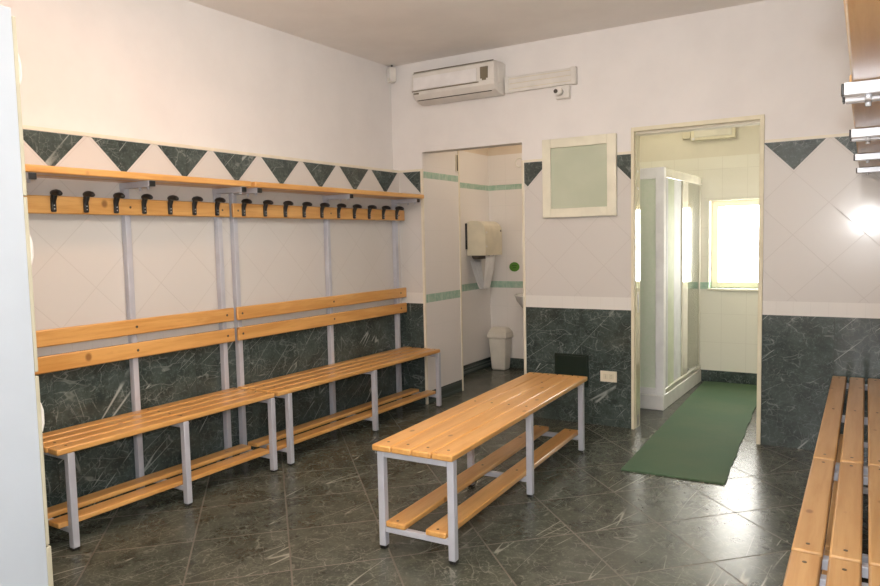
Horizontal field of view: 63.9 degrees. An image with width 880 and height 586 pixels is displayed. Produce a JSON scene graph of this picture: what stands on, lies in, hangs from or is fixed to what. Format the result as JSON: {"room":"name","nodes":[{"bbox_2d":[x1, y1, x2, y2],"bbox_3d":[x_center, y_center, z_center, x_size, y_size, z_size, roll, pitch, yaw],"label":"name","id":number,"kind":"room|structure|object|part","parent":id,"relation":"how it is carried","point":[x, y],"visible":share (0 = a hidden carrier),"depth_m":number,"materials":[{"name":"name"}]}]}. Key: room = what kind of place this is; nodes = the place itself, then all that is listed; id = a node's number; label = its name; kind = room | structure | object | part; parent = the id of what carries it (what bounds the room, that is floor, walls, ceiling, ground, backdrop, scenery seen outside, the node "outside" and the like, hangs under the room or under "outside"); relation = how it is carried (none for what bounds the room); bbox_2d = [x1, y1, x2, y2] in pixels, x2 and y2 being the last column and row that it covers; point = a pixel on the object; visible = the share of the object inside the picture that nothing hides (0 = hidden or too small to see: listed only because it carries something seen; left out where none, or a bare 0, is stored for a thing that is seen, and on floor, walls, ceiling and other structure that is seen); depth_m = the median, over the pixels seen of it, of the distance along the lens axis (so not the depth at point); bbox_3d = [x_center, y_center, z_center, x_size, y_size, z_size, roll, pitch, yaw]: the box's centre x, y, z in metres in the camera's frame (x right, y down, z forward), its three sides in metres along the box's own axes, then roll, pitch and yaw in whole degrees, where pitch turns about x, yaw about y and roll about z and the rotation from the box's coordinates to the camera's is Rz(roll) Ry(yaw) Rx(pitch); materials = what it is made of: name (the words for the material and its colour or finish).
{"room":"changing room","nodes":[
{"label":"changing room","id":0,"kind":"room"},
{"bbox_2d":[0,0,491,526],"bbox_3d":[-1.366,-0.324,4.265,0.346,2.652,7.018,1,5,32],"label":"wall","id":1,"kind":"structure","parent":0,"point":[165,87],"depth_m":3.98,"materials":[{"name":"paint"}]},
{"bbox_2d":[465,221,501,288],"bbox_3d":[0.427,-0.364,6.788,0.215,0.652,0.362,1,5,31],"label":"dispenser","id":2,"kind":"object","parent":1,"relation":"attached to","point":[483,239],"visible":1,"depth_m":6.68,"materials":[{"name":"beige plastic"}]},
{"bbox_3d":[0.339,-0.548,6.825,0.017,0.245,0.362,1,5,31],"label":"plate","id":3,"kind":"part","parent":2,"relation":"part of","materials":[{"name":"black plastic"}]},
{"bbox_2d":[470,255,494,288],"bbox_3d":[0.415,-0.200,6.770,0.174,0.329,0.202,1,5,31],"label":"towel","id":4,"kind":"object","parent":2,"relation":"hanging from","point":[490,259],"depth_m":6.76,"materials":[{"name":"white paper"}]},
{"bbox_2d":[423,151,461,403],"bbox_3d":[-0.201,-0.468,5.860,0.526,2.652,0.548,1,5,31],"label":"wall","id":5,"kind":"structure","parent":0,"point":[441,207],"depth_m":5.74,"materials":[{"name":"paint"}]},
{"bbox_2d":[455,154,457,171],"bbox_3d":[0.143,-1.083,5.884,0.014,0.140,0.040,1,5,31],"label":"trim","id":6,"kind":"structure","parent":5,"relation":"attached to","point":[456,156],"depth_m":5.88,"materials":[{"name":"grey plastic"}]},
{"bbox_2d":[457,151,463,390],"bbox_3d":[0.173,-0.183,5.982,0.012,2.050,0.020,1,5,31],"label":"trim","id":7,"kind":"structure","parent":5,"relation":"attached to","point":[457,151],"depth_m":5.97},
{"bbox_2d":[48,366,867,585],"bbox_3d":[0.240,1.083,3.578,4.300,0.120,7.500,1,5,31],"label":"floor","id":8,"kind":"structure","parent":0,"point":[588,520],"depth_m":3.24,"materials":[{"name":"stone"}]},
{"bbox_2d":[0,5,53,585],"bbox_3d":[-1.773,0.177,2.072,0.851,1.998,0.748,1,5,31],"label":"tall cabinet","id":9,"kind":"object","parent":8,"relation":"on","point":[25,551],"visible":1,"depth_m":2.10,"materials":[{"name":"white laminate"}]},
{"bbox_3d":[-1.611,-0.561,2.312,0.850,0.523,0.012,1,5,31],"label":"door","id":10,"kind":"part","parent":9,"relation":"part of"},
{"bbox_3d":[-1.266,-0.670,2.112,0.012,0.110,0.028,1,5,31],"label":"handle","id":11,"kind":"part","parent":9,"relation":"part of","materials":[{"name":"white plastic"}]},
{"bbox_3d":[-1.599,-0.032,2.352,0.850,0.530,0.012,1,5,31],"label":"door","id":12,"kind":"part","parent":9,"relation":"part of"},
{"bbox_3d":[-1.255,-0.132,2.153,0.012,0.110,0.028,1,5,31],"label":"handle","id":13,"kind":"part","parent":9,"relation":"part of","materials":[{"name":"white plastic"}]},
{"bbox_3d":[-1.588,0.509,2.393,0.850,0.530,0.012,1,5,31],"label":"door","id":14,"kind":"part","parent":9,"relation":"part of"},
{"bbox_3d":[-1.244,0.387,2.192,0.012,0.110,0.028,1,5,31],"label":"handle","id":15,"kind":"part","parent":9,"relation":"part of","materials":[{"name":"white plastic"}]},
{"bbox_2d":[23,164,277,550],"bbox_3d":[-1.425,0.237,3.533,0.365,1.645,1.240,1,5,32],"label":"bench","id":16,"kind":"object","parent":8,"relation":"on","point":[60,443],"visible":0.84,"depth_m":3.54,"materials":[{"name":"brown wood"}]},
{"bbox_3d":[-1.808,-0.484,3.018,0.239,0.046,0.035,1,5,32],"label":"shelf arm","id":17,"kind":"part","parent":16,"relation":"part of","materials":[{"name":"grey metal"}]},
{"bbox_3d":[-1.572,0.885,3.016,0.031,0.414,0.031,1,5,32],"label":"leg","id":18,"kind":"part","parent":16,"relation":"part of","materials":[{"name":"grey metal"}]},
{"bbox_3d":[-1.552,-0.432,3.555,0.022,0.082,1.240,1,5,32],"label":"hook rail","id":19,"kind":"part","parent":16,"relation":"part of","materials":[{"name":"brown wood"}]},
{"bbox_3d":[-1.572,0.257,3.611,0.034,1.600,0.031,1,5,32],"label":"post","id":20,"kind":"part","parent":16,"relation":"part of","materials":[{"name":"grey metal"}]},
{"bbox_3d":[-1.502,-0.527,3.497,0.239,0.046,0.035,1,5,32],"label":"shelf arm","id":21,"kind":"part","parent":16,"relation":"part of","materials":[{"name":"grey metal"}]},
{"bbox_3d":[-1.260,0.841,3.506,0.031,0.414,0.031,1,5,32],"label":"leg","id":22,"kind":"part","parent":16,"relation":"part of","materials":[{"name":"grey metal"}]},
{"bbox_3d":[-1.261,0.214,4.099,0.034,1.600,0.031,1,5,32],"label":"post","id":23,"kind":"part","parent":16,"relation":"part of","materials":[{"name":"grey metal"}]},
{"bbox_3d":[-1.191,-0.570,3.985,0.239,0.046,0.035,1,5,32],"label":"shelf arm","id":24,"kind":"part","parent":16,"relation":"part of","materials":[{"name":"grey metal"}]},
{"bbox_3d":[-0.948,0.798,3.995,0.031,0.414,0.031,1,5,32],"label":"leg","id":25,"kind":"part","parent":16,"relation":"part of","materials":[{"name":"grey metal"}]},
{"bbox_2d":[228,182,441,465],"bbox_3d":[-0.618,0.125,4.799,0.365,1.645,1.720,1,5,32],"label":"bench","id":26,"kind":"object","parent":8,"relation":"on","point":[282,386],"visible":0.98,"depth_m":4.69,"materials":[{"name":"brown wood"}]},
{"bbox_3d":[-1.199,0.206,4.195,0.034,1.600,0.031,1,5,32],"label":"post","id":27,"kind":"part","parent":26,"relation":"part of","materials":[{"name":"grey metal"}]},
{"bbox_3d":[-1.130,-0.579,4.082,0.239,0.046,0.035,1,5,32],"label":"shelf arm","id":28,"kind":"part","parent":26,"relation":"part of","materials":[{"name":"grey metal"}]},
{"bbox_3d":[-0.875,0.788,4.108,0.031,0.414,0.031,1,5,32],"label":"leg","id":29,"kind":"part","parent":26,"relation":"part of","materials":[{"name":"grey metal"}]},
{"bbox_3d":[-0.745,-0.544,4.820,0.022,0.082,1.720,1,5,32],"label":"hook rail","id":30,"kind":"part","parent":26,"relation":"part of","materials":[{"name":"brown wood"}]},
{"bbox_3d":[-0.762,0.145,4.881,0.034,1.600,0.031,1,5,32],"label":"post","id":31,"kind":"part","parent":26,"relation":"part of","materials":[{"name":"grey metal"}]},
{"bbox_3d":[-0.693,-0.639,4.767,0.239,0.046,0.035,1,5,32],"label":"shelf arm","id":32,"kind":"part","parent":26,"relation":"part of","materials":[{"name":"grey metal"}]},
{"bbox_3d":[-0.442,0.728,4.788,0.031,0.414,0.031,1,5,32],"label":"leg","id":33,"kind":"part","parent":26,"relation":"part of","materials":[{"name":"grey metal"}]},
{"bbox_3d":[-0.338,0.086,5.545,0.034,1.600,0.031,1,5,32],"label":"post","id":34,"kind":"part","parent":26,"relation":"part of","materials":[{"name":"grey metal"}]},
{"bbox_3d":[-0.269,-0.698,5.431,0.239,0.046,0.035,1,5,32],"label":"shelf arm","id":35,"kind":"part","parent":26,"relation":"part of","materials":[{"name":"grey metal"}]},
{"bbox_3d":[-0.012,0.668,5.462,0.031,0.414,0.031,1,5,32],"label":"leg","id":36,"kind":"part","parent":26,"relation":"part of","materials":[{"name":"grey metal"}]},
{"bbox_2d":[372,372,586,564],"bbox_3d":[0.308,0.791,3.614,0.379,0.454,1.738,1,5,29],"label":"slatted bench","id":37,"kind":"object","parent":8,"relation":"on","point":[443,438],"visible":1,"depth_m":3.25,"materials":[{"name":"brown wood"}]},
{"bbox_3d":[-0.239,0.858,2.971,0.031,0.412,0.031,1,5,29],"label":"leg","id":38,"kind":"part","parent":37,"relation":"part of","materials":[{"name":"grey metal"}]},
{"bbox_3d":[0.050,0.864,2.810,0.031,0.412,0.031,1,5,29],"label":"leg","id":39,"kind":"part","parent":37,"relation":"part of","materials":[{"name":"grey metal"}]},
{"bbox_3d":[0.160,0.796,3.683,0.031,0.412,0.031,1,5,29],"label":"leg","id":40,"kind":"part","parent":37,"relation":"part of","materials":[{"name":"grey metal"}]},
{"bbox_3d":[0.449,0.802,3.522,0.031,0.412,0.031,1,5,29],"label":"leg","id":41,"kind":"part","parent":37,"relation":"part of","materials":[{"name":"grey metal"}]},
{"bbox_3d":[0.848,0.740,4.235,0.031,0.412,0.031,1,5,29],"label":"leg","id":42,"kind":"part","parent":37,"relation":"part of","materials":[{"name":"grey metal"}]},
{"bbox_2d":[487,326,512,369],"bbox_3d":[0.600,0.548,7.005,0.212,0.421,0.178,1,5,31],"label":"waste bin","id":43,"kind":"object","parent":8,"relation":"on","point":[500,340],"visible":1,"depth_m":6.94,"materials":[{"name":"beige plastic"}]},
{"bbox_3d":[0.597,0.411,6.995,0.212,0.059,0.178,1,5,31],"label":"lid","id":44,"kind":"part","parent":43,"relation":"part of","materials":[{"name":"beige plastic"}]},
{"bbox_2d":[640,167,701,410],"bbox_3d":[1.719,-0.071,5.806,0.570,1.785,1.215,2,5,33],"label":"shower enclosure","id":45,"kind":"object","parent":8,"relation":"on","point":[670,199],"visible":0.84,"depth_m":5.31,"materials":[{"name":"white glass"}]},
{"bbox_3d":[1.396,0.726,5.393,0.508,0.048,0.035,2,5,33],"label":"rail","id":46,"kind":"part","parent":45,"relation":"part of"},
{"bbox_3d":[1.361,-0.878,5.273,0.508,0.080,0.035,2,5,33],"label":"rail","id":47,"kind":"part","parent":45,"relation":"part of","materials":[{"name":"white metal"}]},
{"bbox_3d":[1.390,-0.068,5.323,0.482,1.549,0.006,2,5,33],"label":"frosted panel","id":48,"kind":"part","parent":45,"relation":"part of","materials":[{"name":"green glass"}]},
{"bbox_3d":[1.621,-0.078,5.182,0.062,1.673,0.056,2,5,33],"label":"post","id":49,"kind":"part","parent":45,"relation":"part of","materials":[{"name":"white metal"}]},
{"bbox_2d":[640,369,700,410],"bbox_3d":[1.737,0.763,5.869,0.570,0.112,1.215,2,5,33],"label":"tray","id":50,"kind":"object","parent":45,"relation":"attached to","point":[654,400],"depth_m":5.34,"materials":[{"name":"white ceramic"}]},
{"bbox_3d":[1.754,-0.079,5.376,0.006,1.565,0.195,2,5,33],"label":"frosted panel","id":51,"kind":"part","parent":45,"relation":"part of","materials":[{"name":"white glass"}]},
{"bbox_3d":[1.970,0.692,5.748,0.039,0.038,1.155,2,5,33],"label":"rail","id":52,"kind":"part","parent":45,"relation":"part of","materials":[{"name":"white metal"}]},
{"bbox_3d":[1.935,-0.922,5.627,0.039,0.070,1.155,2,5,33],"label":"rail","id":53,"kind":"part","parent":45,"relation":"part of","materials":[{"name":"white metal"}]},
{"bbox_3d":[2.142,-0.133,5.980,0.006,1.565,0.425,2,5,33],"label":"glass panel","id":54,"kind":"part","parent":45,"relation":"part of","materials":[{"name":"white"}]},
{"bbox_2d":[621,381,756,484],"bbox_3d":[1.896,0.882,4.923,0.538,0.008,2.657,1,5,30],"label":"floor mat","id":55,"kind":"object","parent":8,"relation":"on","point":[701,440],"visible":0.95,"depth_m":4.48,"materials":[{"name":"green rubber"}]},
{"bbox_2d":[783,0,879,585],"bbox_3d":[0.625,0.367,1.002,0.365,1.676,1.720,1,5,31],"label":"bench","id":56,"kind":"object","parent":8,"relation":"on","point":[862,17],"visible":1,"depth_m":1.64,"materials":[{"name":"brown wood"}]},
{"bbox_3d":[1.073,-0.472,1.612,0.261,0.047,0.035,1,5,31],"label":"shelf arm","id":57,"kind":"part","parent":56,"relation":"part of","materials":[{"name":"metal"}]},
{"bbox_2d":[791,75,879,577],"bbox_3d":[1.301,0.269,2.120,0.365,1.676,0.870,1,5,31],"label":"bench","id":58,"kind":"object","parent":8,"relation":"on","point":[811,529],"visible":0.73,"depth_m":2.09,"materials":[{"name":"brown wood"}]},
{"bbox_3d":[1.127,-0.479,1.702,0.261,0.047,0.035,1,5,31],"label":"shelf arm","id":59,"kind":"part","parent":58,"relation":"part of","materials":[{"name":"metal"}]},
{"bbox_3d":[1.530,-0.538,2.367,0.261,0.047,0.035,1,5,31],"label":"shelf arm","id":60,"kind":"part","parent":58,"relation":"part of","materials":[{"name":"metal"}]},
{"bbox_2d":[813,137,879,562],"bbox_3d":[1.977,0.171,3.237,0.365,1.676,1.720,1,5,31],"label":"bench","id":61,"kind":"object","parent":8,"relation":"on","point":[850,446],"visible":0.68,"depth_m":3.09,"materials":[{"name":"brown wood"}]},
{"bbox_3d":[1.584,-0.546,2.457,0.261,0.047,0.035,1,5,31],"label":"shelf arm","id":62,"kind":"part","parent":61,"relation":"part of","materials":[{"name":"metal"}]},
{"bbox_3d":[2.005,-0.607,3.152,0.261,0.047,0.035,1,5,31],"label":"shelf arm","id":63,"kind":"part","parent":61,"relation":"part of","materials":[{"name":"metal"}]},
{"bbox_3d":[2.423,-0.668,3.843,0.261,0.047,0.035,1,5,31],"label":"shelf arm","id":64,"kind":"part","parent":61,"relation":"part of","materials":[{"name":"metal"}]},
{"bbox_2d":[187,0,765,66],"bbox_3d":[0.180,-1.680,3.371,4.300,0.120,7.500,1,5,31],"label":"ceiling","id":65,"kind":"structure","parent":0,"point":[385,32],"depth_m":4.36,"materials":[{"name":"paint"}]},
{"bbox_2d":[488,145,523,368],"bbox_3d":[1.103,-0.567,6.798,1.355,2.652,0.106,1,5,31],"label":"wall","id":66,"kind":"structure","parent":0,"point":[505,179],"depth_m":7.01,"materials":[{"name":"tile"}]},
{"bbox_2d":[509,262,519,271],"bbox_3d":[0.737,-0.259,6.988,0.110,0.094,0.004,1,5,31],"label":"sticker","id":67,"kind":"object","parent":66,"relation":"attached to","point":[514,266],"visible":1,"depth_m":6.99,"materials":[{"name":"green plastic"}]},
{"bbox_2d":[515,293,522,307],"bbox_3d":[0.931,0.330,6.669,0.450,0.892,0.434,1,5,31],"label":"basin","id":68,"kind":"object","parent":66,"relation":"attached to","point":[519,297],"visible":0.13,"depth_m":6.58,"materials":[{"name":"white ceramic"}]},
{"bbox_2d":[391,0,879,456],"bbox_3d":[1.166,-0.416,4.764,3.800,2.652,0.111,1,5,31],"label":"wall","id":69,"kind":"structure","parent":0,"point":[785,61],"depth_m":4.36,"materials":[{"name":"paint"}]},
{"bbox_2d":[387,65,395,82],"bbox_3d":[-0.381,-1.698,5.463,0.059,0.130,0.068,-3,5,-24],"label":"sensor","id":70,"kind":"object","parent":69,"relation":"attached to","point":[391,71],"visible":1,"depth_m":5.44,"materials":[{"name":"white plastic"}]},
{"bbox_2d":[420,169,428,403],"bbox_3d":[-0.122,-0.039,5.518,0.020,1.844,0.018,1,5,31],"label":"trim","id":71,"kind":"structure","parent":69,"relation":"attached to","point":[421,170],"depth_m":5.51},
{"bbox_2d":[412,59,505,105],"bbox_3d":[0.130,-1.518,5.117,0.681,0.227,0.198,1,5,31],"label":"air conditioner","id":72,"kind":"object","parent":69,"relation":"attached to","point":[482,79],"visible":1,"depth_m":5.03,"materials":[{"name":"beige plastic"}]},
{"bbox_3d":[0.031,-1.530,5.067,0.522,0.094,0.011,1,5,31],"label":"panel","id":73,"kind":"part","parent":72,"relation":"part of","materials":[{"name":"plastic"}]},
{"bbox_2d":[521,160,526,373],"bbox_3d":[0.609,-0.022,5.077,0.019,1.844,0.018,1,5,31],"label":"trim","id":74,"kind":"structure","parent":69,"relation":"attached to","point":[522,161],"depth_m":5.06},
{"bbox_2d":[505,66,577,93],"bbox_3d":[0.691,-1.467,4.872,0.527,0.116,0.041,1,5,31],"label":"cable trunking","id":75,"kind":"object","parent":69,"relation":"attached to","point":[567,76],"visible":1,"depth_m":4.85,"materials":[{"name":"beige plastic"}]},
{"bbox_2d":[554,85,570,99],"bbox_3d":[0.824,-1.361,4.773,0.097,0.086,0.088,1,5,31],"label":"junction box","id":76,"kind":"object","parent":69,"relation":"attached to","point":[562,92],"visible":1,"depth_m":4.76,"materials":[{"name":"white plastic"}]},
{"bbox_2d":[555,353,588,387],"bbox_3d":[0.917,0.538,4.925,0.246,0.227,0.017,1,5,31],"label":"flap","id":77,"kind":"object","parent":69,"relation":"attached to","point":[565,364],"visible":0.73,"depth_m":4.91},
{"bbox_2d":[542,133,616,217],"bbox_3d":[0.941,-0.787,4.786,0.521,0.537,0.030,1,5,31],"label":"mirror","id":78,"kind":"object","parent":69,"relation":"in","point":[579,174],"depth_m":4.78,"materials":[{"name":"beige paint"}]},
{"bbox_3d":[0.944,-0.787,4.791,0.403,0.419,0.014,1,5,31],"label":"pane","id":79,"kind":"part","parent":78,"relation":"part of","materials":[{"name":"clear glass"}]},
{"bbox_2d":[600,371,616,382],"bbox_3d":[1.145,0.568,4.794,0.114,0.074,0.012,1,5,31],"label":"wall socket","id":80,"kind":"object","parent":69,"relation":"attached to","point":[605,376],"visible":1,"depth_m":4.79,"materials":[{"name":"plastic"}]},
{"bbox_2d":[631,114,764,444],"bbox_3d":[1.635,-0.077,4.510,0.794,1.994,0.130,1,5,31],"label":"trim","id":81,"kind":"structure","parent":69,"relation":"attached to","point":[636,132],"depth_m":4.60,"materials":[{"name":"beige paint"}]},
{"bbox_3d":[1.327,0.061,4.726,0.003,0.140,0.045,1,5,31],"label":"strike plate","id":82,"kind":"part","parent":81,"relation":"part of","materials":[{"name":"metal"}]},
{"bbox_2d":[640,125,759,384],"bbox_3d":[2.494,-0.546,6.127,1.640,2.652,0.168,1,5,31],"label":"wall","id":83,"kind":"structure","parent":0,"point":[728,169],"depth_m":6.11,"materials":[{"name":"tile"}]},
{"bbox_2d":[682,127,735,141],"bbox_3d":[2.299,-1.380,6.047,0.433,0.135,0.059,1,5,31],"label":"lamp","id":84,"kind":"object","parent":83,"relation":"attached to","point":[724,133],"visible":0.63,"depth_m":6.02,"materials":[{"name":"beige paint"}]},
{"bbox_2d":[694,128,731,137],"bbox_3d":[2.321,-1.378,6.007,0.305,0.085,0.010,1,5,31],"label":"diffuser","id":85,"kind":"object","parent":84,"relation":"attached to","point":[724,132],"depth_m":6.00,"materials":[{"name":"white plastic"}]},
{"bbox_2d":[707,199,758,291],"bbox_3d":[2.678,-0.408,6.018,0.725,0.780,0.175,1,5,31],"label":"window","id":86,"kind":"structure","parent":83,"relation":"in","point":[735,223],"depth_m":6.15,"materials":[{"name":"white glass"}]},
{"bbox_3d":[2.712,-0.423,6.074,0.605,0.670,0.008,1,5,31],"label":"pane","id":87,"kind":"part","parent":86,"relation":"part of","materials":[{"name":"white glass"}]}
]}

